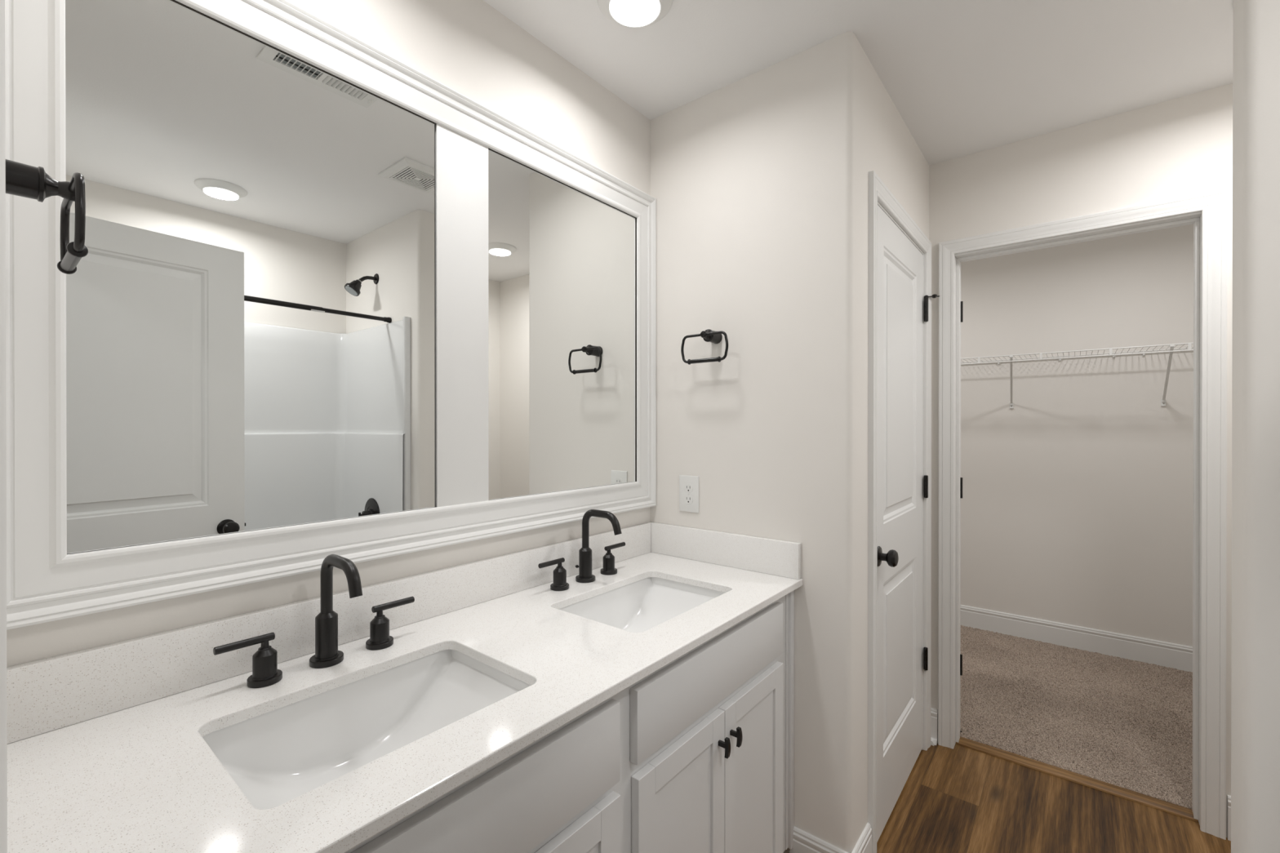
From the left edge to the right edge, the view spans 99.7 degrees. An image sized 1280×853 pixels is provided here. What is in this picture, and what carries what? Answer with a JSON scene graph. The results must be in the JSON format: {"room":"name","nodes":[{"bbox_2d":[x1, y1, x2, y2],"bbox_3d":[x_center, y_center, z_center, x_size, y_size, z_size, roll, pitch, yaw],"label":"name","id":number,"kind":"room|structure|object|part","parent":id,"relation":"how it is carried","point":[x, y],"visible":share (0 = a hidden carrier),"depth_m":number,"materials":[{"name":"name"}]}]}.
{"room":"bathroom","nodes":[
{"label":"bathroom","id":0,"kind":"room"},
{"bbox_2d":[6,0,650,666],"bbox_3d":[-0.880,0.116,0.901,0.100,2.445,3.193,0,0,39],"label":"wall","id":1,"kind":"structure","parent":0,"point":[470,47],"depth_m":1.35,"materials":[{"name":"paint"}]},
{"bbox_2d":[6,522,650,743],"bbox_3d":[-0.447,0.398,1.341,0.020,0.105,1.522,0,0,39],"label":"backsplash","id":2,"kind":"structure","parent":1,"relation":"attached to","point":[43,695],"depth_m":0.97,"materials":[{"name":"stone"}]},
{"bbox_2d":[4,0,656,630],"bbox_3d":[-0.437,-0.265,1.343,0.030,1.102,1.542,0,0,39],"label":"framed mirror","id":3,"kind":"object","parent":1,"relation":"attached to","point":[326,298],"visible":0.97,"depth_m":1.04,"materials":[{"name":"white wood"}]},
{"bbox_3d":[-0.685,-0.264,1.049,0.006,0.934,0.614,0,0,39],"label":"mirror pane","id":4,"kind":"part","parent":3,"relation":"part of","materials":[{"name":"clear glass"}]},
{"bbox_3d":[-0.437,0.239,1.345,0.030,0.094,1.542,0,0,39],"label":"rail","id":5,"kind":"part","parent":3,"relation":"part of","materials":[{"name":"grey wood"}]},
{"bbox_3d":[-0.437,-0.769,1.342,0.030,0.094,1.542,0,0,39],"label":"rail","id":6,"kind":"part","parent":3,"relation":"part of","materials":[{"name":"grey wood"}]},
{"bbox_3d":[-0.205,-0.266,1.641,0.006,0.934,0.619,0,0,39],"label":"mirror pane","id":7,"kind":"part","parent":3,"relation":"part of","materials":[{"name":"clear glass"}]},
{"bbox_2d":[650,31,864,852],"bbox_3d":[0.350,0.113,1.776,0.712,2.445,0.115,0,0,39],"label":"wall","id":8,"kind":"structure","parent":0,"point":[757,180],"depth_m":1.62,"materials":[{"name":"paint"}]},
{"bbox_2d":[679,475,698,513],"bbox_3d":[0.168,0.230,1.845,0.079,0.124,0.007,0,0,39],"label":"wall outlet","id":9,"kind":"object","parent":8,"relation":"attached to","point":[688,485],"visible":1,"depth_m":1.84,"materials":[{"name":"white plastic"}]},
{"bbox_2d":[684,495,693,503],"bbox_3d":[0.166,0.250,1.843,0.034,0.029,0.001,0,0,39],"label":"receptacle","id":10,"kind":"object","parent":9,"relation":"attached to","point":[687,499],"depth_m":1.84,"materials":[{"name":"grey plastic"}]},
{"bbox_2d":[684,484,693,492],"bbox_3d":[0.166,0.211,1.843,0.034,0.029,0.001,0,0,39],"label":"receptacle","id":11,"kind":"object","parent":9,"relation":"attached to","point":[687,487],"depth_m":1.84,"materials":[{"name":"grey plastic"}]},
{"bbox_2d":[680,328,728,364],"bbox_3d":[0.225,-0.257,1.744,0.175,0.113,0.089,0,0,39],"label":"towel ring","id":12,"kind":"object","parent":8,"relation":"attached to","point":[708,335],"visible":1,"depth_m":1.73,"materials":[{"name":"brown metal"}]},
{"bbox_3d":[0.225,-0.293,1.744,0.042,0.042,0.089,0,0,39],"label":"post","id":13,"kind":"part","parent":12,"relation":"part of","materials":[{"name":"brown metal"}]},
{"bbox_2d":[789,822,871,852],"bbox_3d":[0.573,1.266,1.617,0.188,0.140,0.168,0,0,39],"label":"baseboard","id":14,"kind":"structure","parent":8,"relation":"attached to","point":[803,842],"depth_m":1.58,"materials":[{"name":"white wood"}]},
{"bbox_2d":[483,0,1233,165],"bbox_3d":[0.750,-1.158,1.243,3.000,0.100,5.780,0,0,39],"label":"ceiling","id":15,"kind":"structure","parent":0,"point":[964,77],"depth_m":1.59,"materials":[{"name":"paint"}]},
{"bbox_2d":[596,0,672,27],"bbox_3d":[-0.013,-1.093,1.396,0.197,0.030,0.197,0,0,39],"label":"recessed light","id":16,"kind":"object","parent":15,"relation":"in","point":[626,13],"visible":1,"depth_m":1.41,"materials":[{"name":"white plastic"}]},
{"bbox_2d":[863,52,928,829],"bbox_3d":[0.938,0.113,2.028,0.115,2.445,1.016,0,0,39],"label":"wall","id":17,"kind":"structure","parent":0,"point":[891,151],"depth_m":1.71,"materials":[{"name":"paint"}]},
{"bbox_2d":[876,204,939,842],"bbox_3d":[0.977,0.310,1.971,0.094,2.030,0.777,0,0,39],"label":"door","id":18,"kind":"structure","parent":17,"relation":"in","point":[900,262],"depth_m":1.94,"materials":[{"name":"white wood"}]},
{"bbox_3d":[0.781,0.414,1.704,0.060,0.065,0.065,0,0,39],"label":"knob","id":19,"kind":"part","parent":18,"relation":"part of","materials":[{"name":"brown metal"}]},
{"bbox_2d":[930,707,937,746],"bbox_3d":[1.231,1.265,2.274,0.035,0.140,0.038,0,0,39],"label":"baseboard","id":20,"kind":"structure","parent":17,"relation":"attached to","point":[934,713],"depth_m":2.27,"materials":[{"name":"white wood"}]},
{"bbox_2d":[960,301,963,696],"bbox_3d":[1.499,0.310,2.660,0.152,2.020,0.713,0,0,22],"label":"door","id":21,"kind":"structure","parent":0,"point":[962,302],"depth_m":2.33,"materials":[{"name":"white wood"}]},
{"bbox_2d":[876,742,1231,852],"bbox_3d":[0.212,1.369,0.585,3.000,0.060,4.071,0,0,39],"label":"floor","id":22,"kind":"structure","parent":0,"point":[961,799],"depth_m":1.85,"materials":[{"name":"brown wood"}]},
{"bbox_2d":[345,590,794,852],"bbox_3d":[-0.220,0.905,1.173,0.579,0.864,1.538,0,0,39],"label":"vanity cabinet","id":23,"kind":"object","parent":22,"relation":"on","point":[696,755],"visible":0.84,"depth_m":1.09,"materials":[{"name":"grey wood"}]},
{"bbox_2d":[6,521,802,852],"bbox_3d":[-0.226,0.409,1.175,0.572,0.126,1.543,0,0,39],"label":"countertop","id":24,"kind":"structure","parent":23,"relation":"on","point":[108,752],"depth_m":0.88,"materials":[{"name":"stone"}]},
{"bbox_2d":[213,554,414,688],"bbox_3d":[-0.563,0.346,1.004,0.177,0.211,0.348,0,0,39],"label":"faucet","id":25,"kind":"object","parent":24,"relation":"on","point":[265,673],"visible":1,"depth_m":1.02,"materials":[{"name":"black metal"}]},
{"bbox_3d":[-0.683,0.375,0.933,0.013,0.013,0.086,0,0,39],"label":"lever","id":26,"kind":"part","parent":25,"relation":"part of","materials":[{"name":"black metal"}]},
{"bbox_3d":[-0.664,0.414,0.956,0.052,0.074,0.052,0,0,39],"label":"handle","id":27,"kind":"part","parent":25,"relation":"part of","materials":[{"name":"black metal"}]},
{"bbox_3d":[-0.601,0.404,1.035,0.057,0.096,0.057,0,0,39],"label":"spout","id":28,"kind":"part","parent":25,"relation":"part of","materials":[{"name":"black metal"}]},
{"bbox_3d":[-0.537,0.414,1.113,0.052,0.074,0.052,0,0,39],"label":"handle","id":29,"kind":"part","parent":25,"relation":"part of","materials":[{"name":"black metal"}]},
{"bbox_3d":[-0.519,0.375,1.136,0.013,0.013,0.086,0,0,39],"label":"lever","id":30,"kind":"part","parent":25,"relation":"part of","materials":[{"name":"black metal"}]},
{"bbox_2d":[202,649,530,808],"bbox_3d":[-0.424,0.544,0.889,0.321,0.143,0.453,0,0,39],"label":"sink","id":31,"kind":"object","parent":24,"relation":"in","point":[275,757],"visible":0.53,"depth_m":0.99,"materials":[{"name":"white ceramic"}]},
{"bbox_2d":[537,509,625,591],"bbox_3d":[-0.121,0.345,1.549,0.177,0.211,0.348,0,0,39],"label":"faucet","id":32,"kind":"object","parent":24,"relation":"on","point":[584,575],"visible":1,"depth_m":1.56,"materials":[{"name":"black metal"}]},
{"bbox_3d":[-0.242,0.374,1.478,0.013,0.013,0.086,0,0,39],"label":"lever","id":33,"kind":"part","parent":32,"relation":"part of","materials":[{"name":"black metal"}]},
{"bbox_3d":[-0.223,0.413,1.501,0.052,0.074,0.052,0,0,39],"label":"handle","id":34,"kind":"part","parent":32,"relation":"part of","materials":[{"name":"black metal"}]},
{"bbox_3d":[-0.160,0.402,1.580,0.057,0.096,0.057,0,0,39],"label":"spout","id":35,"kind":"part","parent":32,"relation":"part of","materials":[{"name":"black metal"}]},
{"bbox_3d":[-0.096,0.413,1.658,0.052,0.074,0.052,0,0,39],"label":"handle","id":36,"kind":"part","parent":32,"relation":"part of","materials":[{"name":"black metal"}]},
{"bbox_3d":[-0.077,0.373,1.681,0.013,0.013,0.086,0,0,39],"label":"lever","id":37,"kind":"part","parent":32,"relation":"part of","materials":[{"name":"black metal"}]},
{"bbox_2d":[558,577,724,632],"bbox_3d":[0.016,0.543,1.432,0.321,0.143,0.453,0,0,39],"label":"sink","id":38,"kind":"object","parent":24,"relation":"in","point":[641,606],"visible":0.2,"depth_m":1.59,"materials":[{"name":"white ceramic"}]},
{"bbox_3d":[-0.249,0.576,0.737,0.019,0.145,0.652,0,0,39],"label":"drawer","id":39,"kind":"part","parent":23,"relation":"part of","materials":[{"name":"white wood"}]},
{"bbox_3d":[-0.145,0.959,0.866,0.019,0.570,0.326,0,0,39],"label":"cabinet door","id":40,"kind":"part","parent":23,"relation":"part of","materials":[{"name":"white wood"}]},
{"bbox_3d":[0.092,0.958,1.159,0.019,0.570,0.322,0,0,39],"label":"cabinet door","id":41,"kind":"part","parent":23,"relation":"part of","materials":[{"name":"white wood"}]},
{"bbox_3d":[0.194,0.573,1.284,0.019,0.142,0.654,0,0,39],"label":"drawer","id":42,"kind":"part","parent":23,"relation":"part of","materials":[{"name":"white wood"}]},
{"bbox_3d":[0.195,0.741,1.248,0.030,0.043,0.010,0,0,39],"label":"knob","id":43,"kind":"part","parent":23,"relation":"part of","materials":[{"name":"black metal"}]},
{"bbox_3d":[0.230,0.741,1.292,0.030,0.043,0.010,0,0,39],"label":"knob","id":44,"kind":"part","parent":23,"relation":"part of","materials":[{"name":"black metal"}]},
{"bbox_3d":[0.298,0.958,1.413,0.019,0.570,0.326,0,0,39],"label":"cabinet door","id":45,"kind":"part","parent":23,"relation":"part of","materials":[{"name":"white wood"}]},
{"bbox_2d":[955,736,1198,822],"bbox_3d":[1.621,1.328,2.064,0.714,0.013,0.054,0,0,39],"label":"threshold","id":46,"kind":"object","parent":22,"relation":"on","point":[1138,797],"visible":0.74,"depth_m":2.02,"materials":[{"name":"brown wood"}]},
{"bbox_2d":[1226,795,1231,840],"bbox_3d":[1.758,1.267,1.138,0.864,0.140,1.142,0,0,39],"label":"baseboard","id":47,"kind":"structure","parent":22,"relation":"on","point":[1228,797],"depth_m":1.74,"materials":[{"name":"white wood"}]},
{"bbox_2d":[960,223,1193,646],"bbox_3d":[2.474,0.110,3.376,2.800,2.445,0.100,0,0,39],"label":"wall","id":48,"kind":"structure","parent":0,"point":[1077,500],"depth_m":3.19,"materials":[{"name":"paint"}]},
{"bbox_2d":[960,604,1192,671],"bbox_3d":[1.899,1.257,2.843,2.320,0.140,1.456,0,0,39],"label":"baseboard","id":49,"kind":"structure","parent":48,"relation":"attached to","point":[1180,657],"depth_m":3.19,"materials":[{"name":"white wood"}]},
{"bbox_2d":[960,342,1193,408],"bbox_3d":[2.259,-0.268,3.285,2.316,0.306,0.309,0,0,39],"label":"wire shelf","id":50,"kind":"object","parent":48,"relation":"attached to","point":[1163,402],"visible":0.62,"depth_m":2.98,"materials":[{"name":"white metal"}]},
{"bbox_3d":[2.345,-0.133,3.406,0.021,0.037,0.013,0,0,39],"label":"foot plate","id":51,"kind":"part","parent":50,"relation":"part of","materials":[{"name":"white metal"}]},
{"bbox_3d":[2.287,-0.411,3.320,2.316,0.006,0.006,0,0,39],"label":"rail","id":52,"kind":"part","parent":50,"relation":"part of","materials":[{"name":"white metal"}]},
{"bbox_3d":[2.165,-0.382,3.168,2.316,0.006,0.007,0,0,39],"label":"lip rail","id":53,"kind":"part","parent":50,"relation":"part of","materials":[{"name":"white metal"}]},
{"bbox_3d":[2.165,-0.416,3.168,2.316,0.006,0.007,0,0,39],"label":"rail","id":54,"kind":"part","parent":50,"relation":"part of","materials":[{"name":"white metal"}]},
{"bbox_3d":[2.883,-0.132,2.971,0.021,0.037,0.013,0,0,39],"label":"foot plate","id":55,"kind":"part","parent":50,"relation":"part of","materials":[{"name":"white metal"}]},
{"bbox_2d":[928,83,1232,837],"bbox_3d":[1.922,0.113,1.811,1.688,2.445,0.115,0,0,39],"label":"wall","id":56,"kind":"structure","parent":0,"point":[1182,146],"depth_m":1.97,"materials":[{"name":"paint"}]},
{"bbox_2d":[867,170,1227,852],"bbox_3d":[1.288,0.283,1.771,0.981,2.105,0.974,0,0,39],"label":"door frame","id":57,"kind":"structure","parent":56,"relation":"attached to","point":[1213,205],"depth_m":1.82,"materials":[{"name":"white wood"}]},
{"bbox_2d":[1231,0,1279,852],"bbox_3d":[1.448,0.116,0.742,0.851,2.445,0.115,0,0,39],"label":"wall","id":58,"kind":"structure","parent":0,"point":[1255,336],"depth_m":0.96,"materials":[{"name":"paint"}]},
{"bbox_3d":[-0.083,0.118,-0.009,2.285,2.445,0.115,0,0,39],"label":"wall","id":59,"kind":"structure","parent":0,"visible":0},
{"bbox_2d":[0,0,7,852],"bbox_3d":[-0.152,0.287,0.133,0.837,2.105,0.017,0,0,39],"label":"door frame","id":60,"kind":"structure","parent":59,"relation":"attached to","point":[3,707],"depth_m":0.39,"materials":[{"name":"white wood"}]},
{"bbox_2d":[5,159,88,274],"bbox_3d":[-0.724,-0.255,0.641,0.175,0.113,0.089,0,0,39],"label":"towel ring","id":61,"kind":"object","parent":59,"relation":"attached to","point":[22,180],"visible":1,"depth_m":0.63,"materials":[{"name":"black metal"}]},
{"bbox_3d":[-0.724,-0.290,0.641,0.042,0.042,0.089,0,0,39],"label":"post","id":62,"kind":"part","parent":61,"relation":"part of","materials":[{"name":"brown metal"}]},
{"bbox_3d":[2.030,1.364,2.831,3.000,0.058,1.709,0,0,39],"label":"floor","id":63,"kind":"structure","parent":0,"visible":0},
{"bbox_2d":[960,625,1192,809],"bbox_3d":[1.889,1.324,2.832,2.318,0.014,1.484,0,0,39],"label":"carpet","id":64,"kind":"object","parent":63,"relation":"on","point":[1126,723],"visible":0.39,"depth_m":2.51,"materials":[{"name":"beige carpet"}]}
]}

